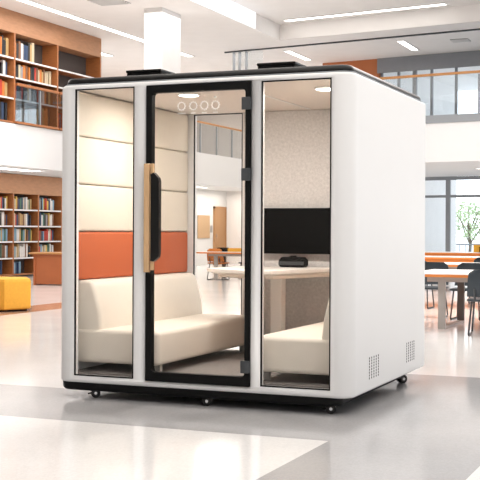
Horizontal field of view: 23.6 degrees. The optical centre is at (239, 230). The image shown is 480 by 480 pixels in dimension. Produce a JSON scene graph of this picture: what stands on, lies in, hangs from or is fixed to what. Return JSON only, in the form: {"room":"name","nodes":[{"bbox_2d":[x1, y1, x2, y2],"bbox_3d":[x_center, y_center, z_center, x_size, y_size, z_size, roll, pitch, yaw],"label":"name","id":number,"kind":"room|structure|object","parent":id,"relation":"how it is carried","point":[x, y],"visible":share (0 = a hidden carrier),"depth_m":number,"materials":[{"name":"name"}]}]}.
{"room":"library","nodes":[
{"label":"library","id":0,"kind":"room"},
{"bbox_2d":[144,7,180,72],"bbox_3d":[-1.758,-1.873,25.941,0.450,6.150,0.950,0,0,23],"label":"column","id":1,"kind":"structure","parent":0,"point":[162,26],"depth_m":25.56,"materials":[{"name":"white paint"}]},
{"bbox_2d":[196,189,226,265],"bbox_3d":[-2.861,-0.129,36.985,0.500,2.650,11.100,0,0,23],"label":"wall","id":2,"kind":"structure","parent":0,"point":[206,199],"depth_m":40.38,"materials":[{"name":"white paint"}]},
{"bbox_2d":[0,122,241,191],"bbox_3d":[-9.351,-1.964,21.113,4.100,0.960,45.400,0,0,23],"label":"balcony","id":3,"kind":"object","parent":2,"relation":"attached to","point":[21,146],"depth_m":27.40,"materials":[{"name":"paint"}]},
{"bbox_2d":[0,167,44,171],"bbox_3d":[-5.482,-1.455,26.705,0.490,0.019,2.740,0,0,23],"label":"ceiling light","id":4,"kind":"object","parent":3,"relation":"attached to","point":[2,168],"visible":1,"depth_m":27.19,"materials":[{"name":"white plastic"}]},
{"bbox_2d":[0,168,32,170],"bbox_3d":[-5.482,-1.459,26.705,0.450,0.010,2.700,0,0,23],"label":"diffuser","id":5,"kind":"object","parent":4,"relation":"attached to","point":[14,169],"depth_m":27.17,"materials":[{"name":"white plastic"}]},
{"bbox_2d":[0,7,100,130],"bbox_3d":[-4.883,-3.697,27.002,0.510,2.528,5.860,0,0,23],"label":"bookcase","id":6,"kind":"object","parent":3,"relation":"on","point":[69,54],"depth_m":27.28,"materials":[{"name":"brown wood"}]},
{"bbox_2d":[0,36,1,53],"bbox_3d":[-5.450,-4.134,25.749,0.239,0.437,0.063,0,0,23],"label":"book","id":7,"kind":"object","parent":6,"relation":"on","point":[0,36],"visible":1,"depth_m":25.70,"materials":[{"name":"orange paper"}]},
{"bbox_2d":[0,79,1,94],"bbox_3d":[-5.455,-3.203,25.747,0.239,0.395,0.097,0,0,23],"label":"book","id":8,"kind":"object","parent":6,"relation":"on","point":[0,79],"visible":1,"depth_m":25.70,"materials":[{"name":"red paper"}]},
{"bbox_2d":[0,62,2,73],"bbox_3d":[-5.436,-3.634,25.782,0.235,0.296,0.069,0,0,23],"label":"book","id":9,"kind":"object","parent":6,"relation":"on","point":[1,63],"visible":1,"depth_m":25.72,"materials":[{"name":"paper"}]},
{"bbox_2d":[1,102,3,119],"bbox_3d":[-5.416,-2.686,25.812,0.212,0.420,0.090,0,0,23],"label":"book","id":10,"kind":"object","parent":6,"relation":"on","point":[2,103],"visible":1,"depth_m":25.76,"materials":[{"name":"blue paper"}]},
{"bbox_2d":[0,60,4,74],"bbox_3d":[-5.389,-3.662,25.857,0.206,0.352,0.097,0,0,23],"label":"book","id":11,"kind":"object","parent":6,"relation":"on","point":[3,61],"visible":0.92,"depth_m":25.80,"materials":[{"name":"white paper"}]},
{"bbox_2d":[2,81,4,95],"bbox_3d":[-5.415,-3.187,25.837,0.234,0.364,0.093,0,0,23],"label":"book","id":12,"kind":"object","parent":6,"relation":"on","point":[3,82],"visible":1,"depth_m":25.80,"materials":[{"name":"orange paper"}]},
{"bbox_2d":[3,40,5,54],"bbox_3d":[-5.391,-4.103,25.877,0.228,0.376,0.091,0,0,23],"label":"book","id":13,"kind":"object","parent":6,"relation":"on","point":[4,41],"visible":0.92,"depth_m":25.83,"materials":[{"name":"grey paper"}]},
{"bbox_2d":[4,102,6,119],"bbox_3d":[-5.365,-2.684,25.943,0.220,0.418,0.083,0,0,23],"label":"book","id":14,"kind":"object","parent":6,"relation":"on","point":[5,103],"visible":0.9,"depth_m":25.87,"materials":[{"name":"paper"}]},
{"bbox_2d":[4,82,6,95],"bbox_3d":[-5.374,-3.176,25.932,0.232,0.341,0.106,0,0,23],"label":"book","id":15,"kind":"object","parent":6,"relation":"on","point":[5,85],"visible":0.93,"depth_m":25.87,"materials":[{"name":"paper"}]},
{"bbox_2d":[3,38,8,55],"bbox_3d":[-5.351,-4.133,25.971,0.228,0.436,0.104,0,0,23],"label":"book","id":16,"kind":"object","parent":6,"relation":"on","point":[6,39],"visible":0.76,"depth_m":25.93,"materials":[{"name":"paper"}]},
{"bbox_2d":[16,43,18,57],"bbox_3d":[-5.186,-4.104,26.341,0.206,0.380,0.093,0,0,23],"label":"book","id":17,"kind":"object","parent":6,"relation":"on","point":[17,44],"visible":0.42,"depth_m":26.30,"materials":[{"name":"paper"}]},
{"bbox_2d":[16,41,20,58],"bbox_3d":[-5.154,-4.138,26.433,0.218,0.447,0.092,0,0,23],"label":"book","id":18,"kind":"object","parent":6,"relation":"on","point":[18,42],"visible":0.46,"depth_m":26.38,"materials":[{"name":"brown paper"}]},
{"bbox_2d":[16,64,20,77],"bbox_3d":[-5.146,-3.652,26.424,0.193,0.335,0.084,0,0,23],"label":"book","id":19,"kind":"object","parent":6,"relation":"on","point":[19,66],"visible":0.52,"depth_m":26.38,"materials":[{"name":"beige paper"}]},
{"bbox_2d":[21,43,22,59],"bbox_3d":[-5.104,-4.116,26.520,0.193,0.404,0.098,0,0,23],"label":"book","id":20,"kind":"object","parent":6,"relation":"on","point":[21,43],"visible":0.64,"depth_m":26.48,"materials":[{"name":"white paper"}]},
{"bbox_2d":[21,65,24,78],"bbox_3d":[-5.079,-3.657,26.605,0.207,0.347,0.103,0,0,23],"label":"book","id":21,"kind":"object","parent":6,"relation":"on","point":[23,66],"visible":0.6,"depth_m":26.54,"materials":[{"name":"orange paper"}]},
{"bbox_2d":[23,45,25,59],"bbox_3d":[-5.072,-4.108,26.612,0.205,0.388,0.088,0,0,23],"label":"book","id":22,"kind":"object","parent":6,"relation":"on","point":[24,46],"visible":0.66,"depth_m":26.57,"materials":[{"name":"paper"}]},
{"bbox_2d":[22,43,29,60],"bbox_3d":[-5.013,-4.139,26.788,0.230,0.452,0.080,0,0,23],"label":"book","id":23,"kind":"object","parent":6,"relation":"on","point":[26,44],"visible":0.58,"depth_m":26.73,"materials":[{"name":"paper"}]},
{"bbox_2d":[25,45,27,60],"bbox_3d":[-5.043,-4.107,26.702,0.219,0.387,0.093,0,0,23],"label":"book","id":24,"kind":"object","parent":6,"relation":"on","point":[25,45],"visible":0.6,"depth_m":26.65,"materials":[{"name":"blue paper"}]},
{"bbox_2d":[25,65,27,78],"bbox_3d":[-5.061,-3.659,26.701,0.250,0.351,0.081,0,0,23],"label":"book","id":25,"kind":"object","parent":6,"relation":"on","point":[26,67],"visible":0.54,"depth_m":26.65,"materials":[{"name":"orange paper"}]},
{"bbox_2d":[27,67,29,79],"bbox_3d":[-4.992,-3.648,26.806,0.201,0.328,0.058,0,0,23],"label":"book","id":26,"kind":"object","parent":6,"relation":"on","point":[28,69],"visible":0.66,"depth_m":26.76,"materials":[{"name":"orange paper"}]},
{"bbox_2d":[30,45,31,61],"bbox_3d":[-4.985,-4.126,26.862,0.236,0.425,0.070,0,0,23],"label":"book","id":27,"kind":"object","parent":6,"relation":"on","point":[30,45],"visible":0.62,"depth_m":26.82,"materials":[{"name":"beige paper"}]},
{"bbox_2d":[29,43,33,61],"bbox_3d":[-4.954,-4.156,26.949,0.246,0.485,0.106,0,0,23],"label":"book","id":28,"kind":"object","parent":6,"relation":"on","point":[32,44],"visible":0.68,"depth_m":26.88,"materials":[{"name":"beige paper"}]},
{"bbox_2d":[30,66,33,80],"bbox_3d":[-4.933,-3.666,26.956,0.208,0.365,0.089,0,0,23],"label":"book","id":29,"kind":"object","parent":6,"relation":"on","point":[30,66],"visible":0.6,"depth_m":26.89,"materials":[{"name":"black paper"}]},
{"bbox_2d":[35,67,37,81],"bbox_3d":[-4.885,-3.666,27.113,0.240,0.366,0.088,0,0,23],"label":"book","id":30,"kind":"object","parent":6,"relation":"on","point":[35,67],"visible":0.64,"depth_m":27.05,"materials":[{"name":"red paper"}]},
{"bbox_2d":[38,69,41,82],"bbox_3d":[-4.811,-3.652,27.248,0.207,0.339,0.089,0,0,23],"label":"book","id":31,"kind":"object","parent":6,"relation":"on","point":[40,81],"visible":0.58,"depth_m":27.20,"materials":[{"name":"orange paper"}]},
{"bbox_2d":[40,69,44,82],"bbox_3d":[-4.761,-3.665,27.388,0.223,0.366,0.056,0,0,23],"label":"book","id":32,"kind":"object","parent":6,"relation":"on","point":[43,70],"visible":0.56,"depth_m":27.33,"materials":[{"name":"beige paper"}]},
{"bbox_2d":[45,71,50,84],"bbox_3d":[-4.645,-3.658,27.634,0.199,0.352,0.081,0,0,23],"label":"book","id":33,"kind":"object","parent":6,"relation":"on","point":[49,72],"visible":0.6,"depth_m":27.57,"materials":[{"name":"beige paper"}]},
{"bbox_2d":[197,120,241,157],"bbox_3d":[-1.267,-2.901,35.449,0.060,0.990,12.320,0,0,23],"label":"glass railing","id":34,"kind":"object","parent":3,"relation":"on","point":[200,122],"visible":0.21,"depth_m":36.71,"materials":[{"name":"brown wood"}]},
{"bbox_2d":[197,215,209,237],"bbox_3d":[-1.264,-0.146,40.111,0.025,0.800,1.000,0,0,23],"label":"board","id":35,"kind":"object","parent":2,"relation":"attached to","point":[203,225],"visible":1,"depth_m":40.06,"materials":[{"name":"beige wood"}]},
{"bbox_2d":[213,206,226,264],"bbox_3d":[-0.720,0.167,41.390,0.070,2.080,1.080,0,0,23],"label":"door","id":36,"kind":"structure","parent":2,"relation":"in","point":[219,213],"depth_m":41.34,"materials":[{"name":"brown wood"}]},
{"bbox_2d":[197,114,241,263],"bbox_3d":[1.396,-1.858,41.336,8.400,6.150,0.200,0,0,23],"label":"wall","id":37,"kind":"structure","parent":0,"point":[208,132],"depth_m":41.97,"materials":[{"name":"paint"}]},
{"bbox_2d":[0,264,479,479],"bbox_3d":[2.343,1.321,17.106,32.000,0.200,47.000,0,0,23],"label":"floor","id":38,"kind":"structure","parent":0,"point":[426,426],"depth_m":7.21,"materials":[{"name":"tile"}]},
{"bbox_2d":[0,277,30,311],"bbox_3d":[-3.576,0.948,17.350,0.913,0.490,0.846,0,0,23],"label":"ottoman","id":39,"kind":"object","parent":38,"relation":"on","point":[15,292],"visible":1,"depth_m":17.05,"materials":[{"name":"yellow fabric"}]},
{"bbox_2d":[0,173,61,275],"bbox_3d":[-5.989,-0.161,29.405,0.450,2.595,4.760,0,0,23],"label":"bookcase","id":40,"kind":"object","parent":38,"relation":"on","point":[32,187],"visible":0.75,"depth_m":30.39,"materials":[{"name":"brown wood"}]},
{"bbox_2d":[14,244,18,256],"bbox_3d":[-5.851,0.505,29.784,0.241,0.355,0.060,0,0,23],"label":"book","id":41,"kind":"object","parent":40,"relation":"on","point":[15,245],"visible":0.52,"depth_m":29.73,"materials":[{"name":"beige paper"}]},
{"bbox_2d":[14,212,19,225],"bbox_3d":[-5.830,-0.310,29.812,0.230,0.345,0.074,0,0,23],"label":"book","id":42,"kind":"object","parent":40,"relation":"on","point":[16,213],"visible":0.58,"depth_m":29.76,"materials":[{"name":"paper"}]},
{"bbox_2d":[14,261,20,273],"bbox_3d":[-5.802,0.948,29.866,0.209,0.310,0.068,0,0,23],"label":"book","id":43,"kind":"object","parent":40,"relation":"on","point":[14,261],"visible":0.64,"depth_m":29.84,"materials":[{"name":"blue paper"}]},
{"bbox_2d":[17,243,24,256],"bbox_3d":[-5.726,0.505,30.037,0.205,0.356,0.078,0,0,23],"label":"book","id":44,"kind":"object","parent":40,"relation":"on","point":[21,244],"visible":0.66,"depth_m":30.00,"materials":[{"name":"white paper"}]},
{"bbox_2d":[28,215,30,225],"bbox_3d":[-5.625,-0.277,30.311,0.234,0.280,0.069,0,0,23],"label":"book","id":45,"kind":"object","parent":40,"relation":"on","point":[29,217],"visible":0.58,"depth_m":30.25,"materials":[{"name":"blue paper"}]},
{"bbox_2d":[43,198,46,209],"bbox_3d":[-5.315,-0.716,31.007,0.202,0.321,0.072,0,0,23],"label":"book","id":46,"kind":"object","parent":40,"relation":"on","point":[45,199],"visible":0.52,"depth_m":30.95,"materials":[{"name":"red paper"}]},
{"bbox_2d":[44,213,49,225],"bbox_3d":[-5.271,-0.311,31.155,0.231,0.353,0.053,0,0,23],"label":"book","id":47,"kind":"object","parent":40,"relation":"on","point":[48,214],"visible":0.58,"depth_m":31.11,"materials":[{"name":"beige paper"}]},
{"bbox_2d":[28,252,61,284],"bbox_3d":[-3.567,0.833,25.281,2.000,0.720,0.850,0,0,23],"label":"desk","id":48,"kind":"object","parent":38,"relation":"on","point":[47,266],"visible":0.42,"depth_m":25.17,"materials":[{"name":"brown wood"}]},
{"bbox_2d":[196,251,240,279],"bbox_3d":[0.501,0.862,28.055,3.020,0.700,1.000,0,0,23],"label":"table","id":49,"kind":"object","parent":38,"relation":"on","point":[215,254],"visible":0.27,"depth_m":28.18,"materials":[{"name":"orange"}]},
{"bbox_2d":[217,247,227,251],"bbox_3d":[-0.417,0.458,28.330,0.230,0.100,0.200,0,0,23],"label":"box","id":50,"kind":"object","parent":49,"relation":"on","point":[221,248],"visible":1,"depth_m":28.23,"materials":[{"name":"black"}]},
{"bbox_2d":[228,248,240,251],"bbox_3d":[-0.103,0.465,28.199,0.350,0.090,0.200,0,0,23],"label":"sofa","id":51,"kind":"object","parent":49,"relation":"on","point":[229,249],"visible":0.76,"depth_m":28.10,"materials":[{"name":"yellow fabric"}]},
{"bbox_2d":[207,249,229,279],"bbox_3d":[-0.547,0.819,28.503,0.460,0.774,0.520,0,0,23],"label":"chair","id":52,"kind":"object","parent":38,"relation":"on","point":[209,258],"visible":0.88,"depth_m":28.33,"materials":[{"name":"orange plastic"}]},
{"bbox_2d":[61,65,425,413],"bbox_3d":[0.079,0.054,8.834,2.236,2.312,2.138,0,0,23],"label":"booth","id":53,"kind":"object","parent":38,"relation":"on","point":[349,141],"visible":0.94,"depth_m":8.30,"materials":[{"name":"white paint"}]},
{"bbox_2d":[126,69,173,75],"bbox_3d":[-0.683,-1.162,8.795,0.296,0.112,0.250,0,0,23],"label":"fan housing","id":54,"kind":"object","parent":53,"relation":"on","point":[147,71],"visible":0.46,"depth_m":8.69,"materials":[{"name":"black plastic"}]},
{"bbox_2d":[78,273,243,371],"bbox_3d":[-0.550,0.696,9.148,0.700,0.662,1.840,0,0,23],"label":"sofa","id":55,"kind":"object","parent":53,"relation":"on","point":[181,330],"visible":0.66,"depth_m":8.64,"materials":[{"name":"beige leather"}]},
{"bbox_2d":[177,93,199,96],"bbox_3d":[-0.383,-1.017,8.605,0.170,0.015,0.170,0,0,23],"label":"recessed light","id":56,"kind":"object","parent":53,"relation":"on","point":[179,94],"depth_m":8.57,"materials":[{"name":"white plastic"}]},
{"bbox_2d":[207,266,328,332],"bbox_3d":[0.386,0.666,9.132,1.290,0.731,1.110,0,0,23],"label":"table","id":57,"kind":"object","parent":53,"relation":"on","point":[278,275],"visible":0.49,"depth_m":9.18,"materials":[{"name":"white laminate"}]},
{"bbox_2d":[278,255,307,267],"bbox_3d":[0.443,0.253,9.557,0.225,0.097,0.103,0,0,23],"label":"speaker","id":58,"kind":"object","parent":57,"relation":"on","point":[292,261],"visible":1,"depth_m":9.52},
{"bbox_2d":[278,261,303,264],"bbox_3d":[0.423,0.267,9.514,0.220,0.030,0.009,0,0,23],"label":"speaker grille","id":59,"kind":"object","parent":58,"relation":"attached to","point":[279,262],"depth_m":9.51,"materials":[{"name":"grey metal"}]},
{"bbox_2d":[257,61,304,68],"bbox_3d":[0.305,-1.158,8.384,0.296,0.112,0.250,0,0,23],"label":"fan housing","id":60,"kind":"object","parent":53,"relation":"on","point":[291,63],"visible":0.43,"depth_m":8.27,"materials":[{"name":"black plastic"}]},
{"bbox_2d":[263,301,328,379],"bbox_3d":[0.754,0.703,8.605,0.665,0.662,1.840,0,0,23],"label":"bench","id":61,"kind":"object","parent":53,"relation":"on","point":[304,349],"visible":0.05,"depth_m":7.78,"materials":[{"name":"beige leather"}]},
{"bbox_2d":[264,208,329,253],"bbox_3d":[0.490,0.000,9.667,0.715,0.385,0.051,0,0,23],"label":"television","id":62,"kind":"object","parent":53,"relation":"attached to","point":[286,230],"visible":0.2,"depth_m":9.65,"materials":[{"name":"black"}]},
{"bbox_2d":[314,86,329,90],"bbox_3d":[0.614,-1.013,8.190,0.170,0.015,0.170,0,0,23],"label":"recessed light","id":63,"kind":"object","parent":53,"relation":"on","point":[319,88],"depth_m":8.14,"materials":[{"name":"white plastic"}]},
{"bbox_2d":[369,354,378,379],"bbox_3d":[0.926,0.941,7.982,0.009,0.157,0.244,0,0,23],"label":"ventilation grille","id":64,"kind":"object","parent":53,"relation":"attached to","point":[373,358],"depth_m":7.98,"materials":[{"name":"white"}]},
{"bbox_2d":[406,341,412,361],"bbox_3d":[1.318,0.933,8.924,0.009,0.157,0.244,0,0,23],"label":"ventilation grille","id":65,"kind":"object","parent":53,"relation":"attached to","point":[409,344],"depth_m":8.90,"materials":[{"name":"white"}]},
{"bbox_2d":[425,261,434,308],"bbox_3d":[2.829,0.835,18.269,0.460,0.774,0.520,0,0,23],"label":"chair","id":66,"kind":"object","parent":38,"relation":"on","point":[425,261],"visible":0.08,"depth_m":18.11,"materials":[{"name":"grey metal"}]},
{"bbox_2d":[425,262,448,316],"bbox_3d":[2.722,0.835,16.397,0.460,0.774,0.520,0,0,23],"label":"chair","id":67,"kind":"object","parent":38,"relation":"on","point":[428,265],"visible":0.22,"depth_m":16.57,"materials":[{"name":"grey metal"}]},
{"bbox_2d":[425,269,472,328],"bbox_3d":[3.636,0.877,14.483,2.800,0.700,1.650,0,0,23],"label":"table","id":68,"kind":"object","parent":38,"relation":"on","point":[441,276],"visible":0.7,"depth_m":14.34,"materials":[{"name":"white"}]},
{"bbox_2d":[425,256,479,262],"bbox_3d":[5.381,0.880,23.099,5.800,0.710,1.000,0,0,23],"label":"table","id":69,"kind":"object","parent":38,"relation":"on","point":[471,259],"visible":0.02,"depth_m":23.12,"materials":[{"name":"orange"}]},
{"bbox_2d":[425,251,479,255],"bbox_3d":[7.426,0.885,27.231,6.400,0.720,1.000,0,0,23],"label":"table","id":70,"kind":"object","parent":38,"relation":"on","point":[427,253],"visible":0.35,"depth_m":27.70,"materials":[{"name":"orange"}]},
{"bbox_2d":[473,245,479,251],"bbox_3d":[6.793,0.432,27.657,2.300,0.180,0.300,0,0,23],"label":"storage box","id":71,"kind":"object","parent":70,"relation":"on","point":[475,247],"visible":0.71,"depth_m":27.93,"materials":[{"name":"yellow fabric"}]},
{"bbox_2d":[444,262,470,268],"bbox_3d":[4.333,0.880,18.499,4.200,0.700,1.100,0,0,23],"label":"table","id":72,"kind":"object","parent":38,"relation":"on","point":[452,265],"visible":0.02,"depth_m":18.51,"materials":[{"name":"white"}]},
{"bbox_2d":[449,263,479,320],"bbox_3d":[3.180,0.837,15.989,0.460,0.774,0.520,0,0,23],"label":"chair","id":73,"kind":"object","parent":38,"relation":"on","point":[463,266],"visible":0.45,"depth_m":16.18,"materials":[{"name":"grey metal"}]},
{"bbox_2d":[467,270,479,335],"bbox_3d":[2.904,0.836,13.494,0.460,0.774,0.520,0,0,17],"label":"chair","id":74,"kind":"object","parent":38,"relation":"on","point":[473,284],"visible":1,"depth_m":13.35,"materials":[{"name":"grey plastic"}]},
{"bbox_2d":[468,257,479,303],"bbox_3d":[4.140,0.841,19.543,0.460,0.774,0.520,0,0,23],"label":"chair","id":75,"kind":"object","parent":38,"relation":"on","point":[477,260],"visible":0.09,"depth_m":19.80,"materials":[{"name":"grey metal"}]},
{"bbox_2d":[0,0,479,90],"bbox_3d":[2.373,-5.189,17.106,32.000,0.520,47.000,0,0,23],"label":"ceiling","id":76,"kind":"structure","parent":0,"point":[206,33],"depth_m":28.75,"materials":[{"name":"paint"}]},
{"bbox_2d":[16,0,194,56],"bbox_3d":[-3.947,-4.948,26.398,0.230,0.019,13.340,0,0,23],"label":"recessed light","id":77,"kind":"object","parent":76,"relation":"in","point":[28,2],"visible":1,"depth_m":27.05,"materials":[{"name":"white plastic"}]},
{"bbox_2d":[101,52,113,56],"bbox_3d":[-3.941,-4.948,31.865,0.240,0.019,1.440,0,0,23],"label":"recessed light","id":78,"kind":"object","parent":76,"relation":"in","point":[102,53],"visible":0.46,"depth_m":32.23,"materials":[{"name":"white plastic"}]},
{"bbox_2d":[88,0,130,5],"bbox_3d":[-2.823,-4.937,24.793,0.700,0.028,0.700,0,0,23],"label":"ceiling vent","id":79,"kind":"object","parent":76,"relation":"in","point":[99,2],"visible":1,"depth_m":24.80,"materials":[{"name":"grey"}]},
{"bbox_2d":[192,0,255,27],"bbox_3d":[-2.111,-5.160,22.168,0.030,0.379,12.900,0,0,23],"label":"ceiling light","id":80,"kind":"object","parent":76,"relation":"attached to","point":[228,8],"depth_m":26.78,"materials":[{"name":"white plastic"}]},
{"bbox_2d":[233,51,247,69],"bbox_3d":[0.212,-4.289,31.284,0.880,1.200,0.080,0,0,23],"label":"screen","id":81,"kind":"object","parent":76,"relation":"hanging from","point":[246,52],"visible":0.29,"depth_m":31.34,"materials":[{"name":"grey metal"}]},
{"bbox_2d":[283,50,311,60],"bbox_3d":[1.627,-4.922,32.256,0.220,0.019,1.840,0,0,23],"label":"recessed light","id":82,"kind":"object","parent":76,"relation":"in","point":[293,53],"visible":1,"depth_m":32.20,"materials":[{"name":"white plastic"}]},
{"bbox_2d":[224,28,479,52],"bbox_3d":[10.018,-4.875,25.325,24.510,0.035,0.059,0,0,32],"label":"trim","id":83,"kind":"structure","parent":76,"relation":"attached to","point":[478,28],"depth_m":29.60,"materials":[{"name":"grey metal"}]},
{"bbox_2d":[282,3,447,21],"bbox_3d":[2.974,-5.316,28.009,4.340,0.019,0.241,0,0,32],"label":"recessed light","id":84,"kind":"object","parent":76,"relation":"in","point":[436,4],"visible":1,"depth_m":27.95,"materials":[{"name":"white plastic"}]},
{"bbox_2d":[396,40,418,50],"bbox_3d":[4.443,-4.909,30.433,0.220,0.019,1.640,0,0,23],"label":"recessed light","id":85,"kind":"object","parent":76,"relation":"in","point":[404,43],"visible":1,"depth_m":30.42,"materials":[{"name":"white plastic"}]},
{"bbox_2d":[377,50,479,73],"bbox_3d":[13.114,-4.658,27.129,21.600,0.420,0.034,0,0,32],"label":"wall","id":86,"kind":"structure","parent":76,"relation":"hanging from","point":[467,58],"depth_m":31.94,"materials":[{"name":"grey paint"}]},
{"bbox_2d":[450,38,470,42],"bbox_3d":[5.676,-4.897,29.595,0.455,0.028,0.455,0,0,23],"label":"ceiling vent","id":87,"kind":"object","parent":76,"relation":"in","point":[463,39],"visible":1,"depth_m":29.50,"materials":[{"name":"grey"}]},
{"bbox_2d":[323,59,379,76],"bbox_3d":[3.240,-3.655,33.418,1.800,2.540,0.200,0,0,32],"label":"wall","id":88,"kind":"structure","parent":0,"point":[368,66],"depth_m":33.09,"materials":[{"name":"brown wood"}]},
{"bbox_2d":[380,68,457,114],"bbox_3d":[13.237,-3.608,27.338,21.600,2.540,0.061,0,0,32],"label":"window","id":89,"kind":"structure","parent":88,"relation":"in","point":[414,88],"depth_m":32.15,"materials":[{"name":"grey metal"}]},
{"bbox_2d":[384,72,455,251],"bbox_3d":[5.433,-1.839,36.232,0.200,6.150,7.100,0,0,32],"label":"wall","id":90,"kind":"structure","parent":0,"point":[443,94],"depth_m":37.68,"materials":[{"name":"white paint"}]},
{"bbox_2d":[425,121,479,176],"bbox_3d":[11.717,-1.915,24.499,21.200,0.860,6.300,0,0,32],"label":"wall","id":91,"kind":"structure","parent":0,"point":[451,148],"depth_m":25.26,"materials":[{"name":"paint"}]},
{"bbox_2d":[425,113,479,123],"bbox_3d":[10.061,-2.438,21.803,21.200,0.170,0.034,0,0,32],"label":"trim","id":92,"kind":"structure","parent":91,"relation":"attached to","point":[471,116],"depth_m":25.12,"materials":[{"name":"grey metal"}]},
{"bbox_2d":[377,70,479,112],"bbox_3d":[10.116,-2.992,21.907,21.020,0.940,0.061,0,0,32],"label":"glass railing","id":93,"kind":"object","parent":92,"relation":"on","point":[474,71],"visible":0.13,"depth_m":25.32,"materials":[{"name":"brown wood"}]},
{"label":"outside","id":94,"kind":"structure","parent":0,"visible":0},
{"bbox_2d":[456,242,479,251],"bbox_3d":[41.165,1.554,84.350,140.000,0.200,107.000,0,0,23],"label":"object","id":95,"kind":"structure","parent":94,"point":[462,247],"depth_m":100.22,"materials":[{"name":"white"}]},
{"bbox_2d":[456,198,479,251],"bbox_3d":[8.690,0.003,43.716,1.553,2.603,1.545,0,0,23],"label":"tree","id":96,"kind":"object","parent":95,"relation":"on","point":[469,230],"visible":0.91,"depth_m":43.59,"materials":[{"name":"green plant"}]},
{"bbox_2d":[456,244,479,251],"bbox_3d":[16.384,0.917,37.821,26.000,0.840,0.040,0,0,23],"label":"metal fence","id":97,"kind":"object","parent":95,"relation":"on","point":[456,244],"visible":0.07,"depth_m":41.26,"materials":[{"name":"grey metal"}]},
{"bbox_3d":[3.789,-0.577,33.188,0.600,3.610,0.200,0,0,32],"label":"wall","id":98,"kind":"structure","parent":0,"visible":0},
{"bbox_2d":[425,176,479,251],"bbox_3d":[13.220,-0.103,27.338,21.600,2.750,0.061,0,0,32],"label":"window","id":99,"kind":"structure","parent":98,"relation":"in","point":[448,196],"depth_m":31.88,"materials":[{"name":"grey metal"}]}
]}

